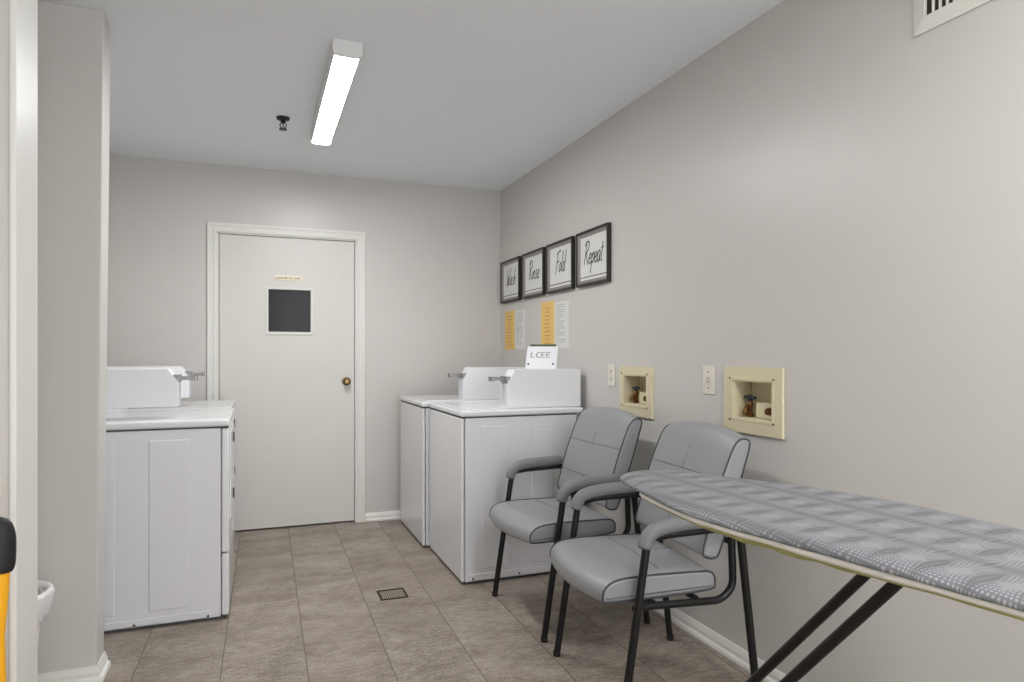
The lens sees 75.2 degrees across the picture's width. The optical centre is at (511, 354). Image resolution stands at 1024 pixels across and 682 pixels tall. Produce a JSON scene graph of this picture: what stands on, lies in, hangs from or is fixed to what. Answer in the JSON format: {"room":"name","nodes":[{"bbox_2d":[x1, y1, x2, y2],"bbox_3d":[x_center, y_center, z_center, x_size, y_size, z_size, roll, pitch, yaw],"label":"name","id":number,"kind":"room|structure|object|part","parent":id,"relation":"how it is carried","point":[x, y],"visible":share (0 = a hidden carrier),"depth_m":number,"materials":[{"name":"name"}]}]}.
{"room":"laundry","nodes":[
{"label":"laundry","id":0,"kind":"room"},
{"bbox_2d":[0,0,8,681],"bbox_3d":[-1.453,-0.037,1.631,0.412,2.525,0.156,0,0,-21],"label":"wall","id":1,"kind":"structure","parent":0,"point":[4,4],"depth_m":1.63,"materials":[{"name":"grey paint"}]},
{"bbox_2d":[9,0,37,681],"bbox_3d":[-1.253,-0.037,1.708,0.016,2.525,0.170,0,0,-21],"label":"trim","id":2,"kind":"structure","parent":1,"relation":"attached to","point":[23,14],"depth_m":1.69,"materials":[{"name":"white paint"}]},
{"bbox_2d":[38,1,110,673],"bbox_3d":[-1.768,-0.037,2.491,0.440,2.525,0.127,0,0,-21],"label":"wall","id":3,"kind":"structure","parent":0,"point":[74,43],"depth_m":2.47,"materials":[{"name":"grey paint"}]},
{"bbox_2d":[38,580,54,639],"bbox_3d":[-1.725,1.015,2.241,0.300,0.421,0.302,0,0,-21],"label":"toilet","id":4,"kind":"object","parent":3,"relation":"attached to","point":[46,590],"visible":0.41,"depth_m":2.27,"materials":[{"name":"white ceramic"}]},
{"bbox_2d":[38,651,110,681],"bbox_3d":[-1.764,1.196,2.480,0.440,0.058,0.151,0,0,-21],"label":"baseboard","id":5,"kind":"structure","parent":3,"relation":"attached to","point":[97,673],"depth_m":2.48,"materials":[{"name":"white paint"}]},
{"bbox_2d":[107,155,499,512],"bbox_3d":[-1.413,-0.037,4.835,2.780,2.525,0.120,0,0,-21],"label":"wall","id":6,"kind":"structure","parent":0,"point":[432,252],"depth_m":4.90,"materials":[{"name":"grey paint"}]},
{"bbox_2d":[207,222,364,522],"bbox_3d":[-1.595,0.161,4.755,1.058,2.128,0.139,0,0,-21],"label":"trim","id":7,"kind":"structure","parent":6,"relation":"attached to","point":[214,229],"depth_m":4.77,"materials":[{"name":"white paint"}]},
{"bbox_2d":[219,234,353,530],"bbox_3d":[-1.578,0.192,4.710,0.908,2.042,0.106,0,0,-21],"label":"door","id":8,"kind":"structure","parent":6,"relation":"in","point":[286,348],"depth_m":4.71,"materials":[{"name":"white paint"}]},
{"bbox_2d":[274,275,301,280],"bbox_3d":[-1.585,-0.545,4.714,0.188,0.034,0.006,0,0,-21],"label":"door sign","id":9,"kind":"object","parent":8,"relation":"attached to","point":[276,277],"visible":1,"depth_m":4.71,"materials":[{"name":"beige plastic"}]},
{"bbox_3d":[-1.584,-0.312,4.738,0.290,0.304,0.006,0,0,-21],"label":"glass pane","id":10,"kind":"part","parent":8,"relation":"part of","materials":[{"name":"black glass"}]},
{"bbox_3d":[-1.200,0.192,4.831,0.064,0.064,0.062,0,0,-21],"label":"knob","id":11,"kind":"part","parent":8,"relation":"part of","materials":[{"name":"gold metal"}]},
{"bbox_2d":[365,510,400,521],"bbox_3d":[-1.399,1.195,4.762,2.754,0.060,0.026,0,0,-21],"label":"baseboard","id":12,"kind":"structure","parent":6,"relation":"attached to","point":[387,515],"depth_m":4.93,"materials":[{"name":"white paint"}]},
{"bbox_2d":[38,0,782,190],"bbox_3d":[-0.164,-1.350,1.575,3.020,0.100,7.100,0,0,-21],"label":"ceiling","id":13,"kind":"structure","parent":0,"point":[474,94],"depth_m":3.09,"materials":[{"name":"white paint"}]},
{"bbox_2d":[276,115,289,130],"bbox_3d":[-1.254,-1.267,3.643,0.072,0.066,0.072,0,0,-21],"label":"sprinkler","id":14,"kind":"object","parent":13,"relation":"attached to","point":[282,118],"visible":1,"depth_m":3.63,"materials":[{"name":"black metal"}]},
{"bbox_3d":[-1.254,-1.262,3.643,0.032,0.052,0.024,0,0,14],"label":"frame","id":15,"kind":"part","parent":14,"relation":"part of","materials":[{"name":"black"}]},
{"bbox_2d":[310,39,362,145],"bbox_3d":[-0.902,-1.267,3.333,0.122,0.066,1.248,0,0,-21],"label":"ceiling light","id":16,"kind":"object","parent":13,"relation":"attached to","point":[344,58],"visible":1,"depth_m":3.11,"materials":[{"name":"white plastic"}]},
{"bbox_2d":[103,519,763,681],"bbox_3d":[-0.164,1.275,1.575,3.020,0.100,7.100,0,0,-21],"label":"floor","id":17,"kind":"structure","parent":0,"point":[306,605],"depth_m":2.95,"materials":[{"name":"beige tile"}]},
{"bbox_2d":[0,517,16,681],"bbox_3d":[-1.085,0.777,1.246,0.282,0.897,0.425,0,0,-21],"label":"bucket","id":18,"kind":"object","parent":17,"relation":"on","point":[8,542],"visible":1,"depth_m":1.34,"materials":[{"name":"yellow plastic"}]},
{"bbox_3d":[-1.050,0.620,1.347,0.058,0.394,0.043,0,0,-21],"label":"lever","id":19,"kind":"part","parent":18,"relation":"part of","materials":[{"name":"orange plastic"}]},
{"bbox_2d":[104,368,234,633],"bbox_3d":[-1.778,0.645,3.290,0.747,1.161,0.713,0,0,-21],"label":"washing machine","id":20,"kind":"object","parent":17,"relation":"on","point":[170,490],"visible":0.73,"depth_m":3.01,"materials":[{"name":"white paint"}]},
{"bbox_3d":[-1.783,0.314,3.288,0.737,0.036,0.712,0,0,-21],"label":"panel","id":21,"kind":"part","parent":20,"relation":"part of","materials":[{"name":"white metal"}]},
{"bbox_3d":[-1.457,1.065,3.415,0.033,0.287,0.704,0,0,-21],"label":"toe panel","id":22,"kind":"part","parent":20,"relation":"part of","materials":[{"name":"white metal"}]},
{"bbox_3d":[-1.457,0.628,3.415,0.033,0.578,0.704,0,0,-21],"label":"panel","id":23,"kind":"part","parent":20,"relation":"part of","materials":[{"name":"white metal"}]},
{"bbox_3d":[-1.441,0.579,3.421,0.009,0.413,0.480,0,0,-21],"label":"door","id":24,"kind":"part","parent":20,"relation":"part of","materials":[{"name":"white metal"}]},
{"bbox_2d":[106,366,234,536],"bbox_3d":[-2.052,0.645,3.956,0.747,1.161,0.713,0,0,-21],"label":"dryer","id":25,"kind":"object","parent":17,"relation":"on","point":[185,384],"visible":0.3,"depth_m":3.75,"materials":[{"name":"grey metal"}]},
{"bbox_3d":[-2.057,0.314,3.954,0.737,0.036,0.712,0,0,-21],"label":"panel","id":26,"kind":"part","parent":25,"relation":"part of","materials":[{"name":"white metal"}]},
{"bbox_3d":[-1.715,0.579,4.087,0.009,0.413,0.480,0,0,-21],"label":"door","id":27,"kind":"part","parent":25,"relation":"part of","materials":[{"name":"white metal"}]},
{"bbox_3d":[-1.731,1.065,4.081,0.033,0.287,0.704,0,0,-21],"label":"toe panel","id":28,"kind":"part","parent":25,"relation":"part of","materials":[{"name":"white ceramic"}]},
{"bbox_2d":[376,588,408,600],"bbox_3d":[-0.613,1.223,3.403,0.139,0.004,0.139,0,0,-21],"label":"floor drain","id":29,"kind":"object","parent":17,"relation":"on","point":[396,593],"visible":1,"depth_m":3.40,"materials":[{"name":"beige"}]},
{"bbox_2d":[400,367,524,547],"bbox_3d":[-0.342,0.654,4.671,0.754,1.142,0.713,0,0,-21],"label":"washing machine","id":30,"kind":"object","parent":17,"relation":"on","point":[473,383],"visible":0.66,"depth_m":4.43,"materials":[{"name":"grey metal"}]},
{"bbox_3d":[-0.683,0.774,4.543,0.018,0.873,0.704,0,0,-21],"label":"panel","id":31,"kind":"part","parent":30,"relation":"part of","materials":[{"name":"white metal"}]},
{"bbox_3d":[-0.532,0.298,4.601,0.250,0.006,0.551,0,0,-21],"label":"lid","id":32,"kind":"part","parent":30,"relation":"part of","materials":[{"name":"white metal"}]},
{"bbox_3d":[-0.356,0.315,4.666,0.726,0.031,0.712,0,0,-21],"label":"panel","id":33,"kind":"part","parent":30,"relation":"part of","materials":[{"name":"white metal"}]},
{"bbox_2d":[429,369,582,584],"bbox_3d":[-0.045,0.654,3.992,0.754,1.142,0.713,0,0,-21],"label":"washing machine","id":34,"kind":"object","parent":17,"relation":"on","point":[474,444],"visible":0.86,"depth_m":3.67,"materials":[{"name":"white paint"}]},
{"bbox_3d":[-0.386,0.774,3.864,0.018,0.873,0.704,0,0,-21],"label":"panel","id":35,"kind":"part","parent":34,"relation":"part of","materials":[{"name":"white metal"}]},
{"bbox_3d":[-0.235,0.298,3.922,0.250,0.006,0.551,0,0,-21],"label":"lid","id":36,"kind":"part","parent":34,"relation":"part of","materials":[{"name":"white metal"}]},
{"bbox_3d":[-0.059,0.315,3.987,0.726,0.031,0.712,0,0,-21],"label":"panel","id":37,"kind":"part","parent":34,"relation":"part of","materials":[{"name":"white metal"}]},
{"bbox_2d":[525,344,557,368],"bbox_3d":[0.173,0.010,3.884,0.192,0.146,0.098,0,0,3],"label":"card","id":38,"kind":"object","parent":34,"relation":"on","point":[539,356],"visible":0.97,"depth_m":3.88,"materials":[{"name":"white paper"}]},
{"bbox_2d":[489,407,649,642],"bbox_3d":[0.235,0.743,3.200,0.617,0.964,0.628,0,0,-22],"label":"chair","id":39,"kind":"object","parent":17,"relation":"on","point":[602,443],"visible":0.84,"depth_m":3.09,"materials":[{"name":"grey leather"}]},
{"bbox_3d":[-0.018,0.895,3.412,0.173,0.628,0.027,0,0,-22],"label":"leg","id":40,"kind":"part","parent":39,"relation":"part of","materials":[{"name":"black metal"}]},
{"bbox_3d":[0.116,0.584,3.468,0.320,0.108,0.042,0,0,-22],"label":"armrest","id":41,"kind":"part","parent":39,"relation":"part of","materials":[{"name":"grey leather"}]},
{"bbox_3d":[0.154,0.592,3.484,0.207,0.031,0.026,0,0,-22],"label":"arm rail","id":42,"kind":"part","parent":39,"relation":"part of","materials":[{"name":"black"}]},
{"bbox_3d":[0.163,0.774,3.170,0.461,0.092,0.502,0,0,-22],"label":"seat","id":43,"kind":"part","parent":39,"relation":"part of","materials":[{"name":"grey leather"}]},
{"bbox_3d":[0.206,0.895,2.871,0.173,0.628,0.027,0,0,-22],"label":"leg","id":44,"kind":"part","parent":39,"relation":"part of","materials":[{"name":"black metal"}]},
{"bbox_3d":[0.340,0.584,2.926,0.320,0.108,0.042,0,0,-22],"label":"armrest","id":45,"kind":"part","parent":39,"relation":"part of","materials":[{"name":"grey leather"}]},
{"bbox_3d":[0.359,0.741,2.954,0.402,0.227,0.041,0,0,-22],"label":"seat rail","id":46,"kind":"part","parent":39,"relation":"part of","materials":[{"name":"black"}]},
{"bbox_3d":[0.422,0.483,3.277,0.206,0.444,0.500,0,0,-22],"label":"backrest","id":47,"kind":"part","parent":39,"relation":"part of","materials":[{"name":"grey leather"}]},
{"bbox_3d":[0.550,0.892,3.013,0.171,0.633,0.028,0,0,-22],"label":"leg","id":48,"kind":"part","parent":39,"relation":"part of","materials":[{"name":"black metal"}]},
{"bbox_2d":[550,421,757,681],"bbox_3d":[0.485,0.743,2.495,0.617,0.964,0.628,0,0,-17],"label":"chair","id":49,"kind":"object","parent":17,"relation":"on","point":[637,567],"visible":0.88,"depth_m":2.34,"materials":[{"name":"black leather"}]},
{"bbox_3d":[0.254,0.895,2.731,0.173,0.628,0.027,0,0,-17],"label":"leg","id":50,"kind":"part","parent":49,"relation":"part of","materials":[{"name":"black metal"}]},
{"bbox_3d":[0.392,0.584,2.773,0.320,0.108,0.042,0,0,-17],"label":"armrest","id":51,"kind":"part","parent":49,"relation":"part of","materials":[{"name":"grey leather"}]},
{"bbox_3d":[0.432,0.592,2.785,0.207,0.031,0.026,0,0,-17],"label":"arm rail","id":52,"kind":"part","parent":49,"relation":"part of","materials":[{"name":"black metal"}]},
{"bbox_3d":[0.411,0.774,2.472,0.461,0.092,0.502,0,0,-17],"label":"seat","id":53,"kind":"part","parent":49,"relation":"part of","materials":[{"name":"grey leather"}]},
{"bbox_3d":[0.425,0.895,2.170,0.173,0.628,0.027,0,0,-17],"label":"leg","id":54,"kind":"part","parent":49,"relation":"part of","materials":[{"name":"black metal"}]},
{"bbox_3d":[0.610,0.892,2.839,0.171,0.633,0.028,0,0,-17],"label":"leg","id":55,"kind":"part","parent":49,"relation":"part of","materials":[{"name":"black metal"}]},
{"bbox_3d":[0.563,0.584,2.212,0.320,0.108,0.042,0,0,-17],"label":"armrest","id":56,"kind":"part","parent":49,"relation":"part of","materials":[{"name":"grey leather"}]},
{"bbox_3d":[0.586,0.741,2.238,0.402,0.227,0.041,0,0,-17],"label":"seat rail","id":57,"kind":"part","parent":49,"relation":"part of","materials":[{"name":"black metal"}]},
{"bbox_3d":[0.603,0.592,2.224,0.207,0.031,0.026,0,0,-17],"label":"arm rail","id":58,"kind":"part","parent":49,"relation":"part of","materials":[{"name":"black metal"}]},
{"bbox_3d":[0.679,0.483,2.554,0.206,0.444,0.500,0,0,-17],"label":"backrest","id":59,"kind":"part","parent":49,"relation":"part of","materials":[{"name":"grey leather"}]},
{"bbox_3d":[0.781,0.892,2.279,0.171,0.633,0.028,0,0,-17],"label":"leg","id":60,"kind":"part","parent":49,"relation":"part of","materials":[{"name":"black metal"}]},
{"bbox_2d":[620,470,1023,681],"bbox_3d":[0.601,0.755,1.142,0.468,0.939,1.655,0,0,-33],"label":"ironing board","id":61,"kind":"object","parent":17,"relation":"on","point":[966,560],"visible":1,"depth_m":1.10,"materials":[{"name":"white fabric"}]},
{"bbox_3d":[0.443,0.774,1.429,0.019,0.890,0.731,0,0,-33],"label":"leg","id":62,"kind":"part","parent":61,"relation":"part of","materials":[{"name":"black metal"}]},
{"bbox_3d":[0.410,0.774,1.319,0.019,0.890,0.731,0,0,-33],"label":"leg","id":63,"kind":"part","parent":61,"relation":"part of","materials":[{"name":"black metal"}]},
{"bbox_2d":[500,0,1023,681],"bbox_3d":[1.168,-0.037,2.150,0.120,2.525,6.980,0,0,-21],"label":"wall","id":64,"kind":"structure","parent":0,"point":[829,194],"depth_m":2.21,"materials":[{"name":"grey paint"}]},
{"bbox_2d":[505,310,514,349],"bbox_3d":[-0.017,-0.188,5.075,0.002,0.295,0.210,0,0,-21],"label":"paper notice","id":65,"kind":"object","parent":64,"relation":"attached to","point":[510,315],"visible":1,"depth_m":5.06,"materials":[{"name":"yellow paper"}]},
{"bbox_2d":[500,256,521,303],"bbox_3d":[-0.010,-0.561,5.022,0.026,0.320,0.388,0,0,-21],"label":"picture frame","id":66,"kind":"object","parent":64,"relation":"attached to","point":[511,269],"visible":1,"depth_m":5.01,"materials":[{"name":"black wood"}]},
{"bbox_2d":[504,262,517,298],"bbox_3d":[-0.004,-0.561,5.025,0.006,0.284,0.352,0,0,-21],"label":"print","id":67,"kind":"object","parent":66,"relation":"attached to","point":[510,268],"depth_m":5.01,"materials":[{"name":"grey paper"}]},
{"bbox_2d":[515,309,524,348],"bbox_3d":[0.058,-0.188,4.880,0.002,0.289,0.202,0,0,-21],"label":"paper notice","id":68,"kind":"object","parent":64,"relation":"attached to","point":[519,314],"visible":1,"depth_m":4.87,"materials":[{"name":"white paper"}]},
{"bbox_2d":[522,247,545,298],"bbox_3d":[0.148,-0.561,4.609,0.026,0.320,0.378,0,0,-21],"label":"picture frame","id":69,"kind":"object","parent":64,"relation":"attached to","point":[533,262],"visible":1,"depth_m":4.60,"materials":[{"name":"black wood"}]},
{"bbox_2d":[525,253,541,293],"bbox_3d":[0.154,-0.561,4.611,0.006,0.284,0.342,0,0,-21],"label":"print","id":70,"kind":"object","parent":69,"relation":"attached to","point":[533,261],"depth_m":4.61,"materials":[{"name":"grey paper"}]},
{"bbox_2d":[541,300,553,343],"bbox_3d":[0.236,-0.198,4.414,0.002,0.315,0.216,0,0,-21],"label":"paper notice","id":71,"kind":"object","parent":64,"relation":"attached to","point":[547,308],"visible":0.92,"depth_m":4.42,"materials":[{"name":"yellow paper"}]},
{"bbox_2d":[546,236,574,293],"bbox_3d":[0.303,-0.561,4.205,0.026,0.320,0.387,0,0,-21],"label":"picture frame","id":72,"kind":"object","parent":64,"relation":"attached to","point":[560,255],"visible":1,"depth_m":4.19,"materials":[{"name":"white paper"}]},
{"bbox_2d":[550,243,570,287],"bbox_3d":[0.309,-0.561,4.207,0.006,0.284,0.351,0,0,-21],"label":"print","id":73,"kind":"object","parent":72,"relation":"attached to","point":[560,253],"depth_m":4.20,"materials":[{"name":"grey paper"}]},
{"bbox_2d":[554,300,568,347],"bbox_3d":[0.313,-0.192,4.214,0.002,0.296,0.210,0,0,-21],"label":"paper notice","id":74,"kind":"object","parent":64,"relation":"attached to","point":[561,339],"visible":0.99,"depth_m":4.20,"materials":[{"name":"white paper"}]},
{"bbox_2d":[576,222,610,287],"bbox_3d":[0.460,-0.561,3.795,0.026,0.320,0.386,0,0,-21],"label":"picture frame","id":75,"kind":"object","parent":64,"relation":"attached to","point":[593,245],"visible":1,"depth_m":3.78,"materials":[{"name":"black wood"}]},
{"bbox_2d":[580,230,605,281],"bbox_3d":[0.466,-0.561,3.797,0.006,0.284,0.350,0,0,-21],"label":"print","id":76,"kind":"object","parent":75,"relation":"attached to","point":[592,242],"depth_m":3.79,"materials":[{"name":"grey paper"}]},
{"bbox_2d":[608,364,614,385],"bbox_3d":[0.540,0.109,3.610,0.008,0.118,0.072,0,0,-21],"label":"outlet plate","id":77,"kind":"object","parent":64,"relation":"attached to","point":[611,367],"visible":1,"depth_m":3.60,"materials":[{"name":"beige plastic"}]},
{"bbox_2d":[619,366,653,418],"bbox_3d":[0.667,0.184,3.390,0.105,0.253,0.311,0,0,-21],"label":"outlet box","id":78,"kind":"object","parent":64,"relation":"attached to","point":[636,383],"visible":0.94,"depth_m":3.41,"materials":[{"name":"beige plastic"}]},
{"bbox_3d":[0.646,0.175,3.458,0.020,0.024,0.064,0,0,-21],"label":"valve handle","id":79,"kind":"part","parent":78,"relation":"part of","materials":[{"name":"grey"}]},
{"bbox_2d":[703,366,714,394],"bbox_3d":[0.837,0.106,2.833,0.009,0.121,0.078,0,0,-21],"label":"outlet plate","id":80,"kind":"object","parent":64,"relation":"attached to","point":[708,371],"visible":1,"depth_m":2.83,"materials":[{"name":"beige plastic"}]},
{"bbox_2d":[705,375,710,383],"bbox_3d":[0.835,0.106,2.832,0.003,0.039,0.039,0,0,-21],"label":"socket","id":81,"kind":"object","parent":80,"relation":"attached to","point":[707,377],"depth_m":2.83,"materials":[{"name":"grey plastic"}]},
{"bbox_2d":[654,598,785,681],"bbox_3d":[1.122,1.195,2.068,0.026,0.060,6.860,0,0,-21],"label":"baseboard","id":82,"kind":"structure","parent":64,"relation":"attached to","point":[730,650],"depth_m":2.77,"materials":[{"name":"white paint"}]},
{"bbox_2d":[724,366,783,438],"bbox_3d":[0.971,0.177,2.596,0.105,0.260,0.326,0,0,-21],"label":"outlet box","id":83,"kind":"object","parent":64,"relation":"attached to","point":[753,396],"visible":0.94,"depth_m":2.62,"materials":[{"name":"beige plastic"}]},
{"bbox_3d":[0.952,0.172,2.660,0.020,0.024,0.064,0,0,-21],"label":"valve handle","id":84,"kind":"part","parent":83,"relation":"part of","materials":[{"name":"grey"}]},
{"bbox_3d":[0.978,0.216,2.534,0.023,0.030,0.030,0,0,-21],"label":"knob","id":85,"kind":"part","parent":83,"relation":"part of","materials":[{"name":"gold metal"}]},
{"bbox_2d":[913,0,991,37],"bbox_3d":[1.260,-1.075,1.725,0.014,0.290,0.480,0,0,-21],"label":"air vent","id":86,"kind":"object","parent":64,"relation":"in","point":[928,15],"visible":1,"depth_m":1.88,"materials":[{"name":"white metal"}]}
]}

